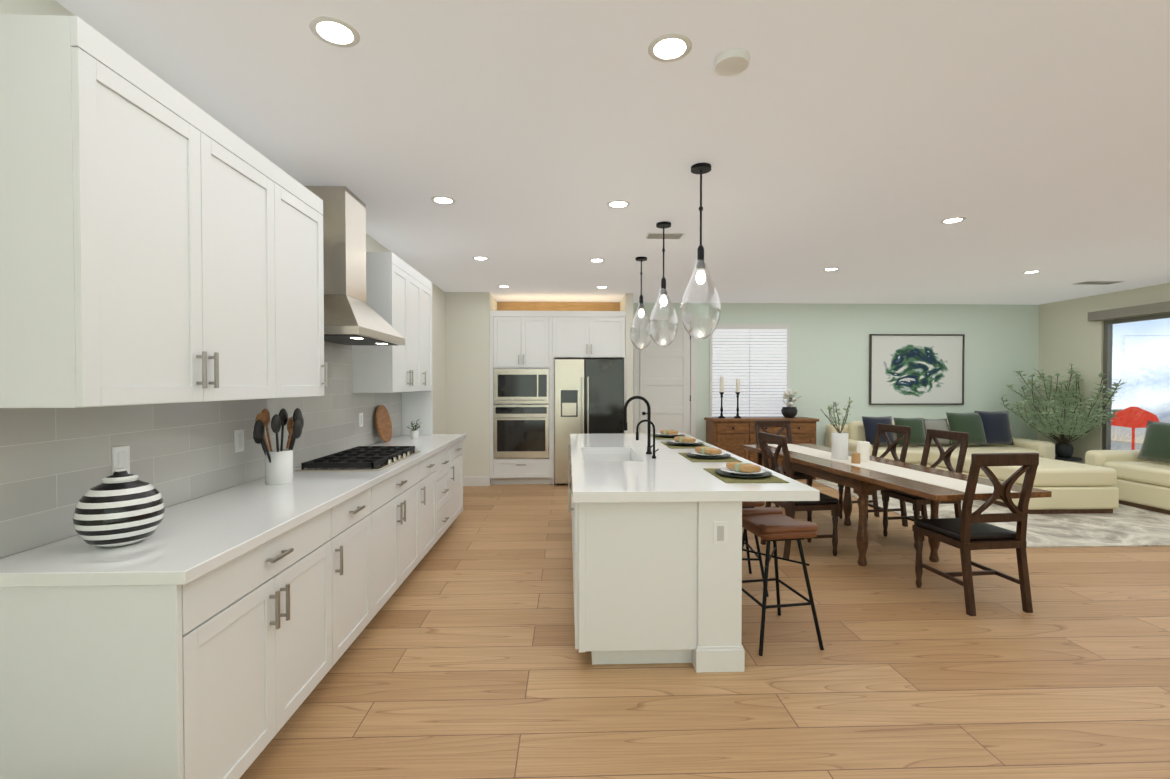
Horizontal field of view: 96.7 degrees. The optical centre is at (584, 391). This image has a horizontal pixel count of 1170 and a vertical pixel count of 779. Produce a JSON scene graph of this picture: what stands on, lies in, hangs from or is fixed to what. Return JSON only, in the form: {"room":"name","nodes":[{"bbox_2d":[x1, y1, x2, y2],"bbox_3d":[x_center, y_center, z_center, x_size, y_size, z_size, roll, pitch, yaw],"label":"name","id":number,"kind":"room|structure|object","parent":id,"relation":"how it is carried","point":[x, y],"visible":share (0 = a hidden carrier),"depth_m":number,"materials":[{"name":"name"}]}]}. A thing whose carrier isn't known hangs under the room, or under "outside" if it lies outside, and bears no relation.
{"room":"open-plan kitchen","nodes":[
{"label":"open-plan kitchen","id":0,"kind":"room"},
{"bbox_2d":[0,0,444,556],"bbox_3d":[-1.910,0.028,3.143,0.150,2.740,10.100,0,1,-2],"label":"wall","id":1,"kind":"structure","parent":0,"point":[34,7],"depth_m":6.75,"materials":[{"name":"beige paint"}]},
{"bbox_2d":[0,14,287,407],"bbox_3d":[-1.634,-0.524,2.023,0.323,1.124,1.060,0,1,-2],"label":"upper cabinet","id":2,"kind":"object","parent":1,"relation":"attached to","point":[161,241],"depth_m":1.65,"materials":[{"name":"white wood"}]},
{"bbox_2d":[0,341,401,557],"bbox_3d":[-1.838,-0.301,3.466,0.011,1.553,4.049,0,1,-2],"label":"backsplash","id":3,"kind":"structure","parent":1,"relation":"attached to","point":[55,465],"depth_m":2.19,"materials":[{"name":"tile"}]},
{"bbox_2d":[112,445,129,474],"bbox_3d":[-1.783,0.267,2.000,0.008,0.115,0.072,0,1,-2],"label":"electrical outlet","id":4,"kind":"object","parent":3,"relation":"attached to","point":[120,456],"visible":0.64,"depth_m":2.00,"materials":[{"name":"white plastic"}]},
{"bbox_2d":[234,429,243,452],"bbox_3d":[-1.806,0.256,2.720,0.008,0.115,0.072,0,1,-2],"label":"electrical outlet","id":5,"kind":"object","parent":3,"relation":"attached to","point":[239,440],"visible":1,"depth_m":2.71,"materials":[{"name":"white plastic"}]},
{"bbox_2d":[359,413,362,426],"bbox_3d":[-1.859,0.233,4.319,0.008,0.115,0.072,0,1,-2],"label":"electrical outlet","id":6,"kind":"object","parent":3,"relation":"attached to","point":[360,419],"visible":1,"depth_m":4.31,"materials":[{"name":"white plastic"}]},
{"bbox_2d":[284,172,327,397],"bbox_3d":[-1.657,-0.534,2.713,0.323,1.124,0.559,0,1,-2],"label":"upper cabinet","id":7,"kind":"object","parent":1,"relation":"attached to","point":[306,365],"depth_m":2.80,"materials":[{"name":"white wood"}]},
{"bbox_2d":[304,186,404,344],"bbox_3d":[-1.608,-0.846,3.571,0.457,0.998,0.900,0,1,-2],"label":"range hood","id":8,"kind":"object","parent":1,"relation":"attached to","point":[352,316],"visible":0.83,"depth_m":3.40,"materials":[{"name":"silver metal"}]},
{"bbox_2d":[352,252,432,434],"bbox_3d":[-1.708,-0.335,4.778,0.357,1.583,1.235,0,1,-2],"label":"upper cabinet","id":9,"kind":"object","parent":1,"relation":"attached to","point":[398,295],"visible":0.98,"depth_m":4.44,"materials":[{"name":"white wood"}]},
{"bbox_2d":[445,292,496,484],"bbox_3d":[-1.676,-0.041,7.778,0.622,2.740,0.850,0,1,-2],"label":"wall","id":10,"kind":"structure","parent":0,"point":[467,363],"depth_m":7.35,"materials":[{"name":"beige paint"}]},
{"bbox_2d":[463,476,489,485],"bbox_3d":[-1.647,1.266,7.365,0.592,0.140,0.015,0,1,-2],"label":"baseboard","id":11,"kind":"structure","parent":10,"relation":"attached to","point":[471,480],"depth_m":7.35,"materials":[{"name":"white wood"}]},
{"bbox_2d":[481,478,488,483],"bbox_3d":[-1.413,1.261,7.362,0.110,0.080,0.006,0,1,-2],"label":"electrical outlet","id":12,"kind":"object","parent":11,"relation":"attached to","point":[484,480],"visible":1,"depth_m":7.36,"materials":[{"name":"white plastic"}]},
{"bbox_2d":[497,302,619,310],"bbox_3d":[-0.412,-1.292,8.216,1.934,0.250,0.020,0,1,-2],"label":"wall panel","id":13,"kind":"object","parent":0,"point":[558,306],"visible":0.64,"depth_m":8.21,"materials":[{"name":"brown wood"}]},
{"bbox_2d":[55,0,1169,304],"bbox_3d":[2.870,-1.395,3.279,9.714,0.100,10.400,0,1,-2],"label":"ceiling","id":14,"kind":"structure","parent":0,"point":[865,146],"depth_m":2.69,"materials":[{"name":"white paint"}]},
{"bbox_2d":[309,16,359,47],"bbox_3d":[-0.920,-1.322,1.915,0.170,0.004,0.170,0,1,-2],"label":"recessed light","id":15,"kind":"object","parent":14,"relation":"in","point":[342,33],"visible":1,"depth_m":1.91,"materials":[{"name":"white"}]},
{"bbox_2d":[431,196,455,204],"bbox_3d":[-0.998,-1.348,3.663,0.170,0.004,0.170,0,1,-2],"label":"recessed light","id":16,"kind":"object","parent":14,"relation":"in","point":[445,200],"visible":1,"depth_m":3.66,"materials":[{"name":"white"}]},
{"bbox_2d":[472,256,488,259],"bbox_3d":[-1.073,-1.373,5.351,0.170,0.004,0.170,0,1,-2],"label":"recessed light","id":17,"kind":"object","parent":14,"relation":"in","point":[480,258],"visible":1,"depth_m":5.35,"materials":[{"name":"white"}]},
{"bbox_2d":[589,258,604,262],"bbox_3d":[0.124,-1.374,5.441,0.170,0.004,0.170,0,1,-2],"label":"recessed light","id":18,"kind":"object","parent":14,"relation":"in","point":[596,260],"visible":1,"depth_m":5.44,"materials":[{"name":"white"}]},
{"bbox_2d":[607,200,629,208],"bbox_3d":[0.240,-1.349,3.744,0.170,0.004,0.170,0,1,-2],"label":"recessed light","id":19,"kind":"object","parent":14,"relation":"in","point":[618,203],"visible":1,"depth_m":3.74,"materials":[{"name":"white"}]},
{"bbox_2d":[630,257,652,349],"bbox_3d":[0.578,-0.904,5.343,0.235,0.939,0.235,0,1,-2],"label":"pendant light","id":20,"kind":"object","parent":14,"relation":"hanging from","point":[641,305],"visible":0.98,"depth_m":5.33,"materials":[{"name":"clear glass"}]},
{"bbox_2d":[649,221,677,346],"bbox_3d":[0.635,-0.860,4.205,0.235,0.994,0.235,0,1,-2],"label":"pendant light","id":21,"kind":"object","parent":14,"relation":"hanging from","point":[663,225],"visible":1,"depth_m":4.18,"materials":[{"name":"clear glass"}]},
{"bbox_2d":[645,233,684,238],"bbox_3d":[0.694,-1.359,4.539,0.320,0.008,0.170,0,1,-2],"label":"ceiling vent","id":22,"kind":"object","parent":14,"relation":"in","point":[666,235],"visible":0.88,"depth_m":4.51,"materials":[{"name":"white metal"}]},
{"bbox_2d":[648,33,691,61],"bbox_3d":[0.327,-1.324,2.006,0.170,0.004,0.170,0,1,-2],"label":"recessed light","id":23,"kind":"object","parent":14,"relation":"in","point":[667,47],"visible":1,"depth_m":2.00,"materials":[{"name":"white"}]},
{"bbox_2d":[681,163,720,339],"bbox_3d":[0.692,-0.827,3.106,0.235,1.029,0.235,0,1,-2],"label":"pendant light","id":24,"kind":"object","parent":14,"relation":"hanging from","point":[701,169],"visible":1,"depth_m":3.09,"materials":[{"name":"clear glass"}]},
{"bbox_2d":[714,48,749,75],"bbox_3d":[0.585,-1.312,2.075,0.140,0.030,0.140,0,1,-2],"label":"smoke detector","id":25,"kind":"object","parent":14,"relation":"attached to","point":[732,62],"visible":1,"depth_m":2.05,"materials":[{"name":"white plastic"}]},
{"bbox_2d":[823,267,838,270],"bbox_3d":[2.772,-1.380,5.858,0.170,0.004,0.170,0,1,-2],"label":"recessed light","id":26,"kind":"object","parent":14,"relation":"in","point":[832,269],"visible":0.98,"depth_m":5.86,"materials":[{"name":"white"}]},
{"bbox_2d":[940,217,965,223],"bbox_3d":[2.909,-1.355,4.112,0.170,0.004,0.170,0,1,-2],"label":"recessed light","id":27,"kind":"object","parent":14,"relation":"in","point":[952,220],"visible":1,"depth_m":4.11,"materials":[{"name":"white"}]},
{"bbox_2d":[1022,270,1040,273],"bbox_3d":[5.158,-1.383,6.007,0.170,0.004,0.170,0,1,-2],"label":"recessed light","id":28,"kind":"object","parent":14,"relation":"in","point":[1030,272],"visible":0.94,"depth_m":6.02,"materials":[{"name":"white"}]},
{"bbox_2d":[1073,281,1124,284],"bbox_3d":[6.538,-1.390,6.632,0.500,0.008,0.200,0,1,-2],"label":"ceiling vent","id":29,"kind":"object","parent":14,"relation":"in","point":[1098,282],"visible":0.98,"depth_m":6.60,"materials":[{"name":"white metal"}]},
{"bbox_2d":[620,293,632,432],"bbox_3d":[0.622,-0.042,7.853,0.108,2.740,0.850,0,1,-2],"label":"wall","id":30,"kind":"structure","parent":0,"point":[626,303],"depth_m":7.42,"materials":[{"name":"beige paint"}]},
{"bbox_2d":[239,477,1169,778],"bbox_3d":[2.870,1.445,3.321,9.714,0.100,10.400,0,1,-2],"label":"floor","id":31,"kind":"structure","parent":0,"point":[461,657],"depth_m":2.56,"materials":[{"name":"brown wood"}]},
{"bbox_2d":[0,506,343,778],"bbox_3d":[-1.486,0.977,1.993,0.613,0.876,1.033,0,1,-2],"label":"base cabinet","id":32,"kind":"object","parent":31,"relation":"on","point":[215,635],"depth_m":1.49,"materials":[{"name":"white wood"}]},
{"bbox_2d":[0,434,465,589],"bbox_3d":[-1.520,0.497,3.492,0.645,0.040,4.068,0,1,-2],"label":"countertop","id":33,"kind":"structure","parent":32,"relation":"on","point":[195,537],"depth_m":1.83,"materials":[{"name":"white stone"}]},
{"bbox_2d":[73,467,164,547],"bbox_3d":[-1.544,0.378,1.730,0.230,0.250,0.230,0,1,-2],"label":"striped vase","id":34,"kind":"object","parent":33,"relation":"on","point":[120,506],"visible":1,"depth_m":1.66,"materials":[{"name":"black ceramic"}]},
{"bbox_2d":[253,408,303,484],"bbox_3d":[-1.636,0.288,2.790,0.207,0.399,0.370,0,1,-2],"label":"utensil crock","id":35,"kind":"object","parent":33,"relation":"on","point":[278,466],"visible":1,"depth_m":2.75,"materials":[{"name":"white ceramic"}]},
{"bbox_2d":[295,446,420,471],"bbox_3d":[-1.515,0.451,3.593,0.500,0.050,0.900,0,1,-2],"label":"cooktop","id":36,"kind":"object","parent":33,"relation":"in","point":[368,458],"visible":1,"depth_m":3.38,"materials":[{"name":"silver metal"}]},
{"bbox_2d":[375,405,391,441],"bbox_3d":[-1.824,0.287,4.721,0.077,0.338,0.340,0,1,-2],"label":"cutting board","id":37,"kind":"object","parent":33,"relation":"on","point":[383,422],"visible":0.96,"depth_m":4.69,"materials":[{"name":"brown wood"}]},
{"bbox_2d":[408,419,420,437],"bbox_3d":[-1.675,0.361,5.079,0.164,0.186,0.161,0,1,-2],"label":"potted plant","id":38,"kind":"object","parent":33,"relation":"on","point":[414,433],"visible":1,"depth_m":5.08,"materials":[{"name":"white ceramic"}]},
{"bbox_2d":[340,486,379,651],"bbox_3d":[-1.510,0.967,2.699,0.613,0.876,0.621,0,1,-2],"label":"base cabinet","id":39,"kind":"object","parent":31,"relation":"on","point":[359,516],"depth_m":2.81,"materials":[{"name":"white wood"}]},
{"bbox_2d":[380,462,423,608],"bbox_3d":[-1.533,0.956,3.424,0.613,0.876,1.072,0,1,-2],"label":"base cabinet","id":40,"kind":"object","parent":31,"relation":"on","point":[401,497],"depth_m":3.44,"materials":[{"name":"white wood"}]},
{"bbox_2d":[424,454,439,555],"bbox_3d":[-1.556,0.946,4.118,0.613,0.876,0.561,0,1,-2],"label":"base cabinet","id":41,"kind":"object","parent":31,"relation":"on","point":[431,465],"depth_m":4.28,"materials":[{"name":"white wood"}]},
{"bbox_2d":[440,446,451,536],"bbox_3d":[-1.574,0.938,4.648,0.613,0.876,0.622,0,1,-2],"label":"base cabinet","id":42,"kind":"object","parent":31,"relation":"on","point":[445,455],"depth_m":4.74,"materials":[{"name":"white wood"}]},
{"bbox_2d":[452,442,462,522],"bbox_3d":[-1.592,0.930,5.207,0.613,0.876,0.621,0,1,-2],"label":"base cabinet","id":43,"kind":"object","parent":31,"relation":"on","point":[457,451],"depth_m":5.25,"materials":[{"name":"white wood"}]},
{"bbox_2d":[490,311,625,484],"bbox_3d":[-0.398,0.087,7.795,1.930,2.485,0.897,0,1,-2],"label":"cabinet block","id":44,"kind":"object","parent":31,"relation":"on","point":[527,348],"visible":0.98,"depth_m":7.38,"materials":[{"name":"white wood"}]},
{"bbox_2d":[554,359,623,484],"bbox_3d":[0.048,0.429,7.786,0.990,1.800,0.900,0,1,-2],"label":"fridge","id":45,"kind":"object","parent":31,"relation":"on","point":[588,396],"visible":0.75,"depth_m":7.38,"materials":[{"name":"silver metal"}]},
{"bbox_2d":[568,441,744,672],"bbox_3d":[0.310,0.953,4.075,0.884,0.862,2.974,0,1,-2],"label":"kitchen island","id":46,"kind":"object","parent":31,"relation":"on","point":[657,557],"depth_m":2.62,"materials":[{"name":"white wood"}]},
{"bbox_2d":[570,433,819,504],"bbox_3d":[0.505,0.495,4.075,1.230,0.054,3.010,0,1,-2],"label":"island countertop","id":47,"kind":"structure","parent":46,"relation":"on","point":[646,480],"depth_m":2.85,"materials":[{"name":"white stone"}]},
{"bbox_2d":[623,396,652,453],"bbox_3d":[0.400,0.251,3.898,0.220,0.441,0.116,0,1,-2],"label":"faucet","id":48,"kind":"object","parent":47,"relation":"on","point":[649,446],"visible":1,"depth_m":3.92,"materials":[{"name":"black metal"}]},
{"bbox_2d":[636,419,658,458],"bbox_3d":[0.438,0.336,3.667,0.150,0.278,0.107,0,1,-2],"label":"filter faucet","id":49,"kind":"object","parent":47,"relation":"on","point":[637,434],"visible":1,"depth_m":3.70,"materials":[{"name":"black metal"}]},
{"bbox_2d":[651,434,685,439],"bbox_3d":[0.843,0.450,5.211,0.340,0.004,0.470,0,1,-2],"label":"placemat","id":50,"kind":"object","parent":47,"relation":"on","point":[657,437],"visible":0.36,"depth_m":5.12,"materials":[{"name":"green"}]},
{"bbox_2d":[655,429,684,436],"bbox_3d":[0.843,0.416,5.211,0.320,0.065,0.320,0,1,-2],"label":"plate setting","id":51,"kind":"object","parent":50,"relation":"on","point":[668,433],"visible":0.94,"depth_m":5.16,"materials":[{"name":"grey ceramic"}]},
{"bbox_2d":[661,442,708,448],"bbox_3d":[0.866,0.460,4.512,0.340,0.004,0.470,0,1,-2],"label":"placemat","id":52,"kind":"object","parent":47,"relation":"on","point":[671,446],"visible":0.5,"depth_m":4.38,"materials":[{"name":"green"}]},
{"bbox_2d":[666,436,703,445],"bbox_3d":[0.866,0.426,4.511,0.320,0.065,0.320,0,1,-2],"label":"plate setting","id":53,"kind":"object","parent":52,"relation":"on","point":[683,441],"visible":1,"depth_m":4.46,"materials":[{"name":"grey ceramic"}]},
{"bbox_2d":[679,453,741,461],"bbox_3d":[0.891,0.471,3.762,0.340,0.004,0.470,0,1,-2],"label":"placemat","id":54,"kind":"object","parent":47,"relation":"on","point":[725,459],"visible":0.57,"depth_m":3.62,"materials":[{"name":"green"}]},
{"bbox_2d":[686,447,730,458],"bbox_3d":[0.891,0.437,3.762,0.320,0.065,0.320,0,1,-2],"label":"plate setting","id":55,"kind":"object","parent":54,"relation":"on","point":[706,452],"visible":1,"depth_m":3.72,"materials":[{"name":"grey ceramic"}]},
{"bbox_2d":[703,468,788,482],"bbox_3d":[0.915,0.482,3.013,0.340,0.004,0.470,0,1,-2],"label":"placemat","id":56,"kind":"object","parent":47,"relation":"on","point":[766,479],"visible":0.57,"depth_m":2.86,"materials":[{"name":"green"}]},
{"bbox_2d":[715,462,771,477],"bbox_3d":[0.915,0.448,3.012,0.320,0.065,0.320,0,1,-2],"label":"plate setting","id":57,"kind":"object","parent":56,"relation":"on","point":[741,469],"visible":1,"depth_m":2.97,"materials":[{"name":"grey ceramic"}]},
{"bbox_2d":[742,501,768,596],"bbox_3d":[1.071,1.047,3.756,0.381,0.687,0.451,0,1,3],"label":"stool","id":58,"kind":"object","parent":31,"relation":"on","point":[749,504],"visible":0.1,"depth_m":3.57,"materials":[{"name":"brown leather"}]},
{"bbox_2d":[704,417,818,479],"bbox_3d":[2.711,0.866,8.048,1.620,0.920,0.485,0,1,-2],"label":"sideboard","id":59,"kind":"object","parent":31,"relation":"on","point":[732,435],"visible":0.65,"depth_m":7.82,"materials":[{"name":"brown wood"}]},
{"bbox_2d":[718,377,724,417],"bbox_3d":[2.111,0.086,8.029,0.114,0.640,0.111,0,1,-2],"label":"candlestick","id":60,"kind":"object","parent":59,"relation":"on","point":[721,392],"visible":1,"depth_m":8.01,"materials":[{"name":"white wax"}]},
{"bbox_2d":[734,379,740,417],"bbox_3d":[2.361,0.101,8.038,0.114,0.610,0.111,0,1,-2],"label":"candlestick","id":61,"kind":"object","parent":59,"relation":"on","point":[737,392],"visible":1,"depth_m":8.02,"materials":[{"name":"black metal"}]},
{"bbox_2d":[780,389,800,417],"bbox_3d":[3.185,0.178,8.061,0.360,0.455,0.251,0,1,-2],"label":"decor","id":62,"kind":"object","parent":59,"relation":"on","point":[789,412],"visible":1,"depth_m":8.00,"materials":[{"name":"grey"}]},
{"bbox_2d":[742,507,823,655],"bbox_3d":[1.076,1.058,3.006,0.381,0.687,0.451,0,1,-10],"label":"stool","id":63,"kind":"object","parent":31,"relation":"on","point":[773,524],"visible":0.9,"depth_m":2.85,"materials":[{"name":"brown leather"}]},
{"bbox_2d":[754,420,813,507],"bbox_3d":[2.271,0.849,5.971,0.450,1.015,0.519,0,1,-8],"label":"dining chair","id":64,"kind":"object","parent":31,"relation":"on","point":[761,424],"visible":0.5,"depth_m":6.17,"materials":[{"name":"brown wood"}]},
{"bbox_2d":[758,432,840,558],"bbox_3d":[1.849,0.870,4.522,0.519,1.015,0.450,0,1,-8],"label":"dining chair","id":65,"kind":"object","parent":31,"relation":"on","point":[826,502],"visible":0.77,"depth_m":4.35,"materials":[{"name":"brown wood"}]},
{"bbox_2d":[838,423,910,526],"bbox_3d":[3.009,0.856,5.438,0.519,1.015,0.450,0,1,-10],"label":"dining chair","id":66,"kind":"object","parent":31,"relation":"on","point":[905,431],"visible":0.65,"depth_m":5.43,"materials":[{"name":"brown wood"}]},
{"bbox_2d":[743,444,1051,565],"bbox_3d":[2.450,1.004,4.732,0.850,0.740,2.770,0,1,-8],"label":"dining table","id":67,"kind":"object","parent":31,"relation":"on","point":[863,483],"visible":0.65,"depth_m":4.14,"materials":[{"name":"brown wood"}]},
{"bbox_2d":[768,444,1016,493],"bbox_3d":[2.450,0.633,4.726,0.340,0.003,2.770,0,1,-8],"label":"table runner","id":68,"kind":"object","parent":67,"relation":"on","point":[939,480],"visible":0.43,"depth_m":4.13,"materials":[{"name":"beige fabric"}]},
{"bbox_2d":[821,397,852,459],"bbox_3d":[2.407,0.339,4.906,0.264,0.579,0.375,0,1,-29],"label":"vase","id":69,"kind":"object","parent":68,"relation":"on","point":[839,444],"visible":1,"depth_m":4.84,"materials":[{"name":"white ceramic"}]},
{"bbox_2d":[851,453,859,463],"bbox_3d":[2.405,0.584,4.618,0.072,0.097,0.072,0,1,-8],"label":"candle","id":70,"kind":"object","parent":68,"relation":"on","point":[855,458],"visible":1,"depth_m":4.59,"materials":[{"name":"brown wax"}]},
{"bbox_2d":[857,441,869,461],"bbox_3d":[2.546,0.540,4.759,0.104,0.182,0.104,0,1,-8],"label":"candle","id":71,"kind":"object","parent":68,"relation":"on","point":[863,448],"visible":0.94,"depth_m":4.72,"materials":[{"name":"white wax"}]},
{"bbox_2d":[881,429,968,548],"bbox_3d":[3.105,0.866,4.774,0.519,1.015,0.450,0,1,-8],"label":"dining chair","id":72,"kind":"object","parent":31,"relation":"on","point":[920,503],"visible":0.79,"depth_m":4.75,"materials":[{"name":"brown wood"}]},
{"bbox_2d":[912,452,1038,615],"bbox_3d":[2.588,0.885,3.482,0.450,1.015,0.519,0,1,-7],"label":"dining chair","id":73,"kind":"object","parent":31,"relation":"on","point":[967,532],"visible":1,"depth_m":3.30,"materials":[{"name":"brown wood"}]},
{"bbox_2d":[812,480,1169,547],"bbox_3d":[5.177,1.346,6.237,3.450,0.012,3.220,0,1,-2],"label":"rug","id":74,"kind":"object","parent":31,"relation":"on","point":[1124,526],"depth_m":5.27,"materials":[{"name":"beige carpet"}]},
{"bbox_2d":[825,421,1118,513],"bbox_3d":[5.340,0.898,7.047,2.930,0.860,2.680,0,1,-2],"label":"sofa","id":75,"kind":"object","parent":74,"relation":"on","point":[1076,488],"visible":0.46,"depth_m":5.77,"materials":[{"name":"beige fabric"}]},
{"bbox_2d":[862,416,894,444],"bbox_3d":[4.400,0.583,7.784,0.486,0.427,0.193,0,1,-2],"label":"sofa pillow","id":76,"kind":"object","parent":75,"relation":"on","point":[870,425],"visible":0.62,"depth_m":7.74,"materials":[{"name":"blue fabric"}]},
{"bbox_2d":[894,418,925,444],"bbox_3d":[4.880,0.591,7.797,0.447,0.404,0.196,0,1,-2],"label":"sofa pillow","id":77,"kind":"object","parent":75,"relation":"on","point":[917,435],"visible":0.73,"depth_m":7.74,"materials":[{"name":"green fabric"}]},
{"bbox_2d":[923,419,951,444],"bbox_3d":[5.299,0.602,7.833,0.403,0.388,0.176,0,1,-2],"label":"sofa pillow","id":78,"kind":"object","parent":75,"relation":"on","point":[939,424],"visible":0.54,"depth_m":7.80,"materials":[{"name":"grey fabric"}]},
{"bbox_2d":[946,412,988,444],"bbox_3d":[5.740,0.551,7.809,0.586,0.481,0.215,0,1,-2],"label":"sofa pillow","id":79,"kind":"object","parent":75,"relation":"on","point":[971,424],"visible":0.81,"depth_m":7.75,"materials":[{"name":"green fabric"}]},
{"bbox_2d":[974,411,1013,444],"bbox_3d":[6.170,0.542,7.843,0.523,0.509,0.200,0,1,-2],"label":"sofa pillow","id":80,"kind":"object","parent":75,"relation":"on","point":[996,426],"visible":0.77,"depth_m":7.78,"materials":[{"name":"blue fabric"}]},
{"bbox_2d":[1085,436,1169,514],"bbox_3d":[6.873,0.921,5.476,1.010,0.860,2.360,0,1,-2],"label":"sofa","id":81,"kind":"object","parent":74,"relation":"on","point":[1143,484],"visible":0.52,"depth_m":6.03,"materials":[{"name":"beige fabric"}]},
{"bbox_2d":[1137,421,1169,461],"bbox_3d":[6.795,0.587,6.039,0.205,0.464,0.580,0,1,-2],"label":"sofa pillow","id":82,"kind":"object","parent":81,"relation":"on","point":[1156,444],"visible":1,"depth_m":6.12,"materials":[{"name":"green fabric"}]},
{"bbox_2d":[1055,455,1081,460],"bbox_3d":[7.114,1.150,7.729,0.400,0.360,0.400,0,1,-2],"label":"side table","id":83,"kind":"object","parent":31,"relation":"on","point":[1071,458],"visible":0.42,"depth_m":7.58,"materials":[{"name":"grey wood"}]},
{"bbox_2d":[1000,363,1123,457],"bbox_3d":[6.941,0.273,7.640,0.929,1.397,1.612,0,1,-2],"label":"potted plant","id":84,"kind":"object","parent":83,"relation":"on","point":[1063,425],"visible":1,"depth_m":7.61,"materials":[{"name":"green plant"}]},
{"bbox_2d":[633,303,1038,445],"bbox_3d":[2.701,-0.050,8.422,9.714,2.740,0.150,0,1,-2],"label":"wall","id":85,"kind":"structure","parent":0,"point":[829,354],"depth_m":8.40,"materials":[{"name":"green paint"}]},
{"bbox_2d":[633,315,695,437],"bbox_3d":[1.273,0.052,8.267,1.000,2.540,0.062,0,1,-2],"label":"pantry door","id":86,"kind":"structure","parent":85,"relation":"in","point":[668,382],"depth_m":8.27,"materials":[{"name":"white wood"}]},
{"bbox_2d":[709,324,789,416],"bbox_3d":[2.637,-0.324,8.315,1.330,1.530,0.045,0,1,-2],"label":"window blinds","id":87,"kind":"object","parent":85,"relation":"attached to","point":[754,359],"visible":0.96,"depth_m":8.32,"materials":[{"name":"white plastic"}]},
{"bbox_2d":[869,334,964,404],"bbox_3d":[5.365,-0.360,8.409,1.550,1.140,0.035,0,1,-2],"label":"framed abstract artwork","id":88,"kind":"object","parent":85,"relation":"attached to","point":[916,369],"visible":0.96,"depth_m":8.41,"materials":[{"name":"paper"}]},
{"bbox_2d":[1037,283,1169,463],"bbox_3d":[7.649,0.023,3.457,0.150,2.740,10.100,0,1,-2],"label":"wall","id":89,"kind":"structure","parent":0,"point":[1069,332],"depth_m":7.78,"materials":[{"name":"beige paint"}]},
{"bbox_2d":[1088,301,1169,320],"bbox_3d":[7.436,-1.069,5.936,0.107,0.130,3.300,0,1,-2],"label":"valance","id":90,"kind":"object","parent":89,"relation":"attached to","point":[1143,310],"visible":1,"depth_m":7.00,"materials":[{"name":"beige"}]},
{"bbox_2d":[1102,313,1169,449],"bbox_3d":[7.557,0.176,5.958,0.070,2.360,3.100,0,1,-2],"label":"door","id":91,"kind":"structure","parent":89,"relation":"in","point":[1108,340],"depth_m":7.18,"materials":[{"name":"grey"}]},
{"label":"outside","id":92,"kind":"structure","parent":0,"visible":0},
{"bbox_2d":[1111,440,1141,449],"bbox_3d":[10.733,1.394,8.132,6.320,0.100,28.000,0,1,-2],"label":"ground","id":93,"kind":"structure","parent":92,"point":[1120,443],"depth_m":12.42,"materials":[{"name":"beige concrete"}]},
{"bbox_2d":[1111,407,1159,449],"bbox_3d":[9.852,0.836,9.346,0.720,1.140,0.685,0,1,-2],"label":"umbrella","id":94,"kind":"object","parent":93,"relation":"on","point":[1137,415],"depth_m":9.19,"materials":[{"name":"red fabric"}]},
{"bbox_2d":[1111,318,1169,442],"bbox_3d":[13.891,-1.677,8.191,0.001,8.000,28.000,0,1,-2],"label":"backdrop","id":95,"kind":"structure","parent":92,"point":[1145,403],"depth_m":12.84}
]}

